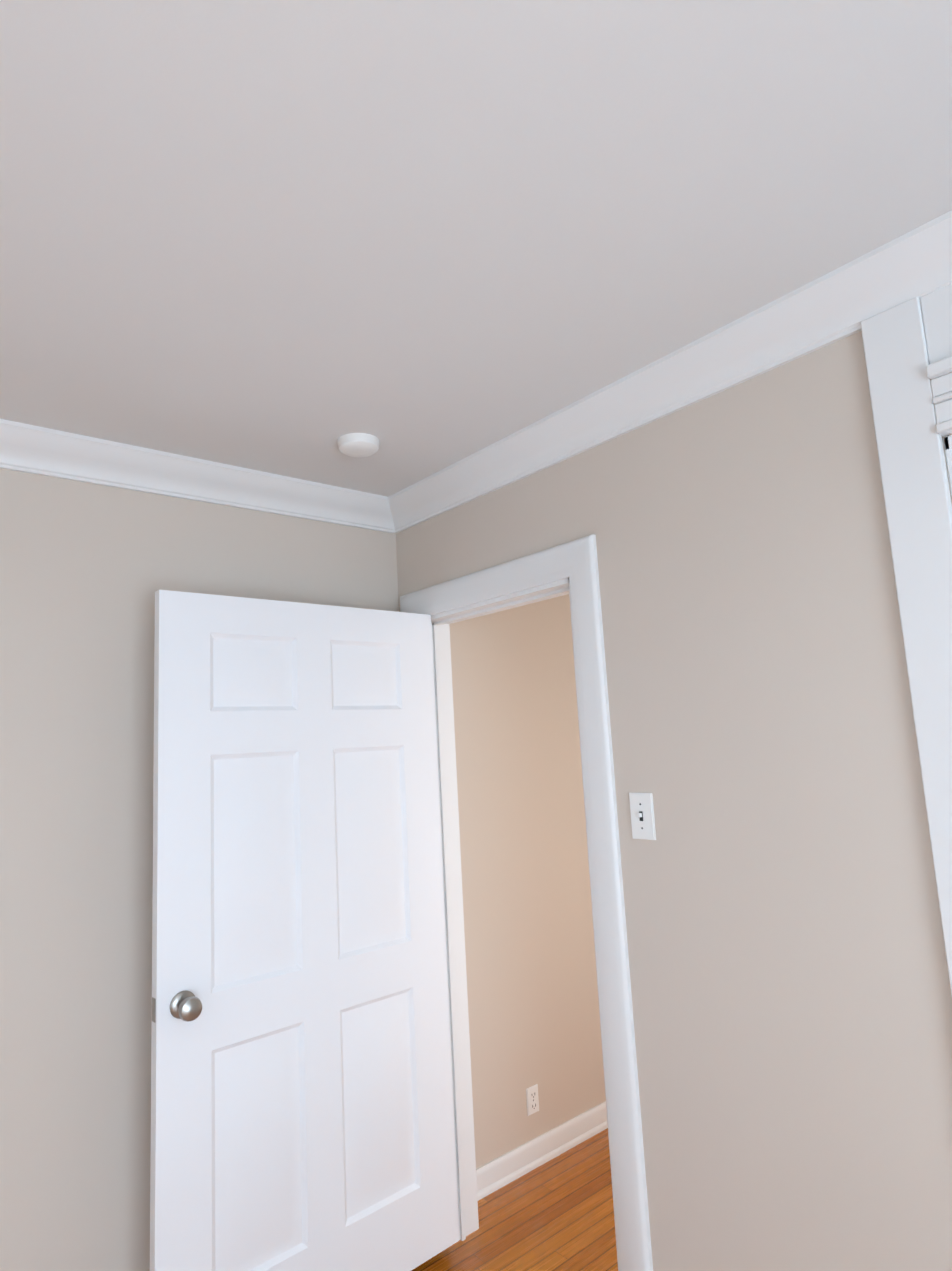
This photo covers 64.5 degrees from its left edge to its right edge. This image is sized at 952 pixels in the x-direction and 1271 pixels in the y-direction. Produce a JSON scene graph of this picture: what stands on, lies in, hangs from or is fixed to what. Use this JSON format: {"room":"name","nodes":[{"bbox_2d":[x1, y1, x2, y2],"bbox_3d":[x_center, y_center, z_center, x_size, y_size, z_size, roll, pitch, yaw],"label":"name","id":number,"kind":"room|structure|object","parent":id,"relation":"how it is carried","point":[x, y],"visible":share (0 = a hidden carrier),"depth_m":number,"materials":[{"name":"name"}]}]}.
{"room":"empty bedroom","nodes":[
{"label":"empty bedroom","id":0,"kind":"room"},
{"bbox_2d":[0,469,605,1270],"bbox_3d":[-0.761,0.721,2.351,5.890,2.500,0.120,4,-11,-40],"label":"wall","id":1,"kind":"structure","parent":0,"point":[88,571],"depth_m":2.15,"materials":[{"name":"paint"}]},
{"bbox_2d":[0,419,391,532],"bbox_3d":[-1.601,-0.534,1.738,3.270,0.106,0.086,4,-11,-40],"label":"crown molding","id":2,"kind":"structure","parent":1,"relation":"attached to","point":[26,448],"depth_m":2.31,"materials":[{"name":"paint"}]},
{"bbox_2d":[526,1084,538,1115],"bbox_3d":[0.219,1.784,2.896,0.060,0.095,0.008,4,-11,-40],"label":"outlet","id":3,"kind":"object","parent":1,"relation":"attached to","point":[532,1098],"visible":1,"depth_m":2.89,"materials":[{"name":"white plastic"}]},
{"bbox_2d":[476,1101,607,1200],"bbox_3d":[0.763,1.997,3.309,2.196,0.088,0.024,4,-11,-40],"label":"baseboard","id":4,"kind":"structure","parent":1,"relation":"attached to","point":[494,1175],"depth_m":2.87,"materials":[{"name":"paint"}]},
{"bbox_2d":[0,0,951,496],"bbox_3d":[0.611,-0.886,0.842,6.150,0.100,4.874,4,-11,-40],"label":"ceiling","id":5,"kind":"structure","parent":0,"point":[420,240],"depth_m":1.27,"materials":[{"name":"paint"}]},
{"bbox_2d":[337,433,379,456],"bbox_3d":[-0.350,-0.563,2.252,0.124,0.035,0.124,4,-11,-40],"label":"smoke detector","id":6,"kind":"object","parent":5,"relation":"attached to","point":[358,444],"visible":1,"depth_m":2.21,"materials":[{"name":"white plastic"}]},
{"bbox_2d":[411,1128,617,1270],"bbox_3d":[0.749,1.683,0.471,6.150,0.100,4.874,4,-11,-40],"label":"floor","id":7,"kind":"structure","parent":0,"point":[556,1213],"depth_m":2.51,"materials":[{"name":"brown wood"}]},
{"bbox_2d":[396,331,951,1270],"bbox_3d":[1.243,0.425,1.051,0.120,2.500,4.494,4,-11,-40],"label":"wall","id":8,"kind":"structure","parent":0,"point":[790,989],"depth_m":1.67,"materials":[{"name":"paint"}]},
{"bbox_2d":[150,590,458,1270],"bbox_3d":[-0.462,0.890,2.217,0.942,1.995,0.173,4,-11,-41],"label":"door","id":9,"kind":"structure","parent":8,"relation":"in","point":[302,1117],"depth_m":2.16,"materials":[{"name":"paint"}]},
{"bbox_2d":[400,534,652,1270],"bbox_3d":[0.135,0.851,2.342,0.166,2.145,0.944,4,-11,-40],"label":"door frame","id":10,"kind":"structure","parent":8,"relation":"attached to","point":[570,568],"depth_m":2.09,"materials":[{"name":"paint"}]},
{"bbox_2d":[629,793,655,839],"bbox_3d":[0.420,0.461,1.923,0.017,0.116,0.072,4,-11,-40],"label":"light switch","id":11,"kind":"object","parent":8,"relation":"attached to","point":[642,816],"visible":1,"depth_m":1.92,"materials":[{"name":"white plastic"}]},
{"bbox_2d":[388,210,951,533],"bbox_3d":[1.062,-0.755,1.201,0.086,0.106,4.374,4,-11,-40],"label":"crown molding","id":12,"kind":"structure","parent":8,"relation":"attached to","point":[842,302],"depth_m":1.79,"materials":[{"name":"paint"}]},
{"bbox_2d":[860,284,951,994],"bbox_3d":[1.329,0.450,0.918,0.156,2.404,1.333,4,-11,-40],"label":"trim","id":13,"kind":"structure","parent":8,"relation":"attached to","point":[907,345],"depth_m":1.44,"materials":[{"name":"paint"}]}
]}

